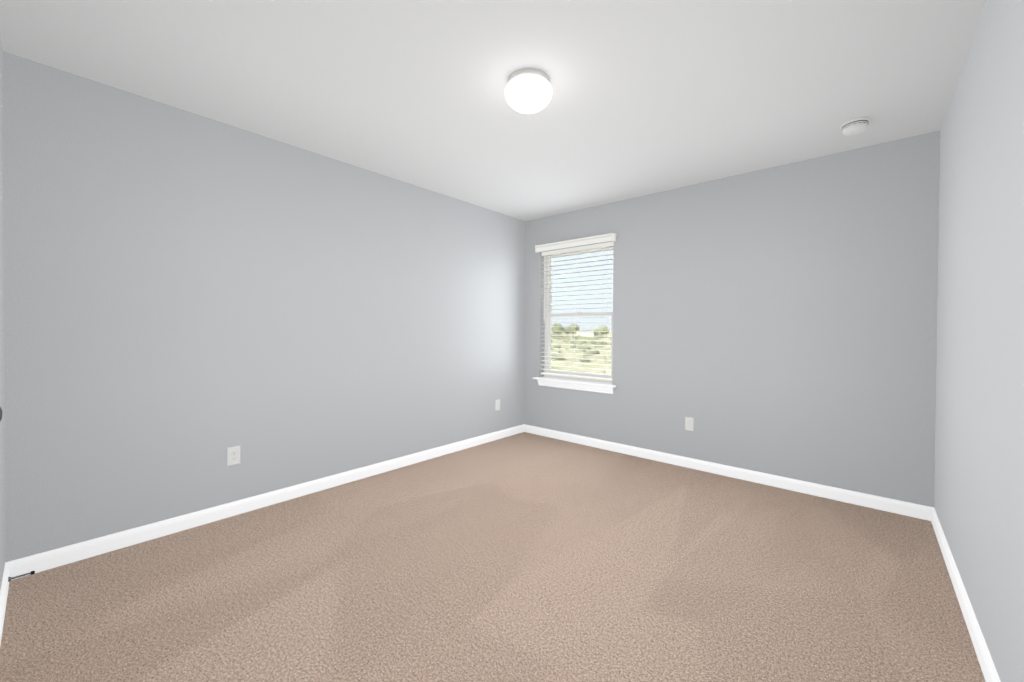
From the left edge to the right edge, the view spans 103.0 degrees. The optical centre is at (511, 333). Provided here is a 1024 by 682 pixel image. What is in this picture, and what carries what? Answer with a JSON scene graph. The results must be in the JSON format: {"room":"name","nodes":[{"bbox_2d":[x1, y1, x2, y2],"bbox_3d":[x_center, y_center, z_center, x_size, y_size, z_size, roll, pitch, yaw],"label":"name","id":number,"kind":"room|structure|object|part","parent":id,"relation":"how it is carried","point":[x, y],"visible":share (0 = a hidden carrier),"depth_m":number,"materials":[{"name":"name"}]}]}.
{"room":"empty bedroom","nodes":[
{"label":"empty bedroom","id":0,"kind":"room"},
{"bbox_2d":[0,35,4,589],"bbox_3d":[-2.014,-0.070,1.511,0.970,2.440,0.120,1,1,41],"label":"wall","id":1,"kind":"structure","parent":0,"point":[2,483],"depth_m":1.78,"materials":[{"name":"paint"}]},
{"bbox_2d":[0,563,9,644],"bbox_3d":[-2.001,1.107,1.592,0.910,0.085,0.013,1,1,41],"label":"baseboard","id":2,"kind":"structure","parent":1,"relation":"attached to","point":[4,590],"depth_m":1.69,"materials":[{"name":"white wood"}]},
{"bbox_2d":[8,571,34,581],"bbox_3d":[-2.235,1.103,1.856,0.022,0.022,0.078,1,1,41],"label":"doorstop","id":3,"kind":"object","parent":1,"relation":"attached to","point":[30,573],"visible":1,"depth_m":1.85,"materials":[{"name":"grey metal"}]},
{"bbox_2d":[3,51,525,561],"bbox_3d":[-1.173,-0.080,3.303,0.120,2.440,4.205,1,1,41],"label":"wall","id":4,"kind":"structure","parent":0,"point":[191,299],"depth_m":2.46,"materials":[{"name":"paint"}]},
{"bbox_2d":[227,446,239,465],"bbox_3d":[-1.749,0.767,2.561,0.008,0.114,0.070,1,1,41],"label":"outlet","id":5,"kind":"object","parent":4,"relation":"attached to","point":[230,456],"depth_m":2.56,"materials":[{"name":"white plastic"}]},
{"bbox_2d":[5,424,523,579],"bbox_3d":[-1.099,1.098,3.308,0.013,0.085,3.785,1,1,41],"label":"baseboard","id":6,"kind":"structure","parent":4,"relation":"attached to","point":[44,561],"depth_m":2.48,"materials":[{"name":"white wood"}]},
{"bbox_2d":[495,399,499,410],"bbox_3d":[-0.153,0.769,4.391,0.006,0.114,0.070,1,1,41],"label":"outlet","id":7,"kind":"object","parent":4,"relation":"attached to","point":[496,405],"visible":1,"depth_m":4.38,"materials":[{"name":"white plastic"}]},
{"bbox_2d":[0,432,985,681],"bbox_3d":[0.115,1.219,2.182,3.565,0.120,4.205,1,1,41],"label":"floor","id":8,"kind":"structure","parent":0,"point":[524,557],"depth_m":1.85,"materials":[{"name":"carpet"}]},
{"bbox_2d":[0,0,986,220],"bbox_3d":[0.134,-1.341,2.159,3.565,0.120,4.205,1,1,41],"label":"ceiling","id":9,"kind":"structure","parent":0,"point":[651,96],"depth_m":2.02,"materials":[{"name":"white paint"}]},
{"bbox_2d":[505,68,551,113],"bbox_3d":[0.083,-1.209,2.061,0.240,0.143,0.240,1,1,41],"label":"lamp","id":10,"kind":"object","parent":9,"relation":"attached to","point":[528,90],"visible":1,"depth_m":1.99,"materials":[{"name":"white glass"}]},
{"bbox_2d":[840,117,870,135],"bbox_3d":[2.065,-1.239,2.450,0.140,0.060,0.140,1,1,41],"label":"smoke detector","id":11,"kind":"object","parent":9,"relation":"attached to","point":[854,126],"visible":1,"depth_m":2.42,"materials":[{"name":"white plastic"}]},
{"bbox_2d":[524,130,939,506],"bbox_3d":[1.454,-0.065,3.694,3.325,2.440,0.160,1,1,41],"label":"wall","id":12,"kind":"structure","parent":0,"point":[780,320],"depth_m":3.09,"materials":[{"name":"paint"}]},
{"bbox_2d":[533,233,615,393],"bbox_3d":[0.681,-0.198,4.331,0.990,1.562,0.226,1,1,41],"label":"window","id":13,"kind":"structure","parent":12,"relation":"in","point":[592,382],"depth_m":4.32,"materials":[{"name":"white plastic"}]},
{"bbox_3d":[0.412,-0.214,4.670,0.038,1.415,0.070,1,1,41],"label":"frame","id":14,"kind":"part","parent":13,"relation":"part of","materials":[{"name":"white plastic"}]},
{"bbox_3d":[0.426,0.112,4.638,0.032,0.688,0.024,1,1,41],"label":"sash","id":15,"kind":"part","parent":13,"relation":"part of","materials":[{"name":"white plastic"}]},
{"bbox_3d":[0.442,-0.540,4.655,0.019,0.687,0.022,1,1,41],"label":"sash","id":16,"kind":"part","parent":13,"relation":"part of","materials":[{"name":"white plastic"}]},
{"bbox_3d":[0.676,0.455,4.328,0.888,0.020,0.052,1,1,41],"label":"blind rail","id":17,"kind":"part","parent":13,"relation":"part of","materials":[{"name":"white plastic"}]},
{"bbox_3d":[0.732,0.479,4.393,0.824,0.038,0.070,1,1,41],"label":"frame","id":18,"kind":"part","parent":13,"relation":"part of","materials":[{"name":"white plastic"}]},
{"bbox_3d":[0.722,0.440,4.381,0.760,0.040,0.024,1,1,41],"label":"sash","id":19,"kind":"part","parent":13,"relation":"part of","materials":[{"name":"white plastic"}]},
{"bbox_3d":[0.724,0.113,4.378,0.764,0.618,0.004,1,1,41],"label":"glass","id":20,"kind":"part","parent":13,"relation":"part of","materials":[{"name":"clear glass"}]},
{"bbox_3d":[0.745,-0.544,4.391,0.790,0.636,0.004,1,1,41],"label":"glass","id":21,"kind":"part","parent":13,"relation":"part of","materials":[{"name":"clear glass"}]},
{"bbox_3d":[0.748,-0.869,4.388,0.786,0.019,0.022,1,1,41],"label":"sash","id":22,"kind":"part","parent":13,"relation":"part of","materials":[{"name":"white plastic"}]},
{"bbox_3d":[0.741,-0.898,4.380,0.824,0.038,0.070,1,1,41],"label":"frame","id":23,"kind":"part","parent":13,"relation":"part of","materials":[{"name":"white plastic"}]},
{"bbox_3d":[1.023,0.121,4.118,0.032,0.688,0.024,1,1,41],"label":"sash","id":24,"kind":"part","parent":13,"relation":"part of","materials":[{"name":"white plastic"}]},
{"bbox_2d":[685,417,693,430],"bbox_3d":[1.532,0.780,3.519,0.070,0.114,0.006,1,1,41],"label":"outlet","id":25,"kind":"object","parent":12,"relation":"attached to","point":[691,423],"visible":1,"depth_m":3.52,"materials":[{"name":"white plastic"}]},
{"bbox_2d":[524,424,933,520],"bbox_3d":[1.389,1.112,3.640,3.325,0.085,0.013,1,1,41],"label":"baseboard","id":26,"kind":"structure","parent":12,"relation":"attached to","point":[881,503],"depth_m":3.17,"materials":[{"name":"white wood"}]},
{"bbox_2d":[934,0,1023,681],"bbox_3d":[1.422,-0.041,1.038,0.120,2.440,4.205,1,1,41],"label":"wall","id":27,"kind":"structure","parent":0,"point":[979,473],"depth_m":1.49,"materials":[{"name":"paint"}]},
{"bbox_2d":[931,508,1000,681],"bbox_3d":[1.397,1.135,1.130,0.013,0.085,3.785,1,1,41],"label":"baseboard","id":28,"kind":"structure","parent":27,"relation":"attached to","point":[988,668],"depth_m":1.65,"materials":[{"name":"white wood"}]},
{"label":"outside","id":29,"kind":"structure","parent":0,"visible":0},
{"bbox_2d":[551,323,610,374],"bbox_3d":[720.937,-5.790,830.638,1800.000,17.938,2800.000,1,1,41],"label":"scenery","id":30,"kind":"structure","parent":29,"point":[596,340],"depth_m":89.44,"materials":[{"name":"green"}]}
]}

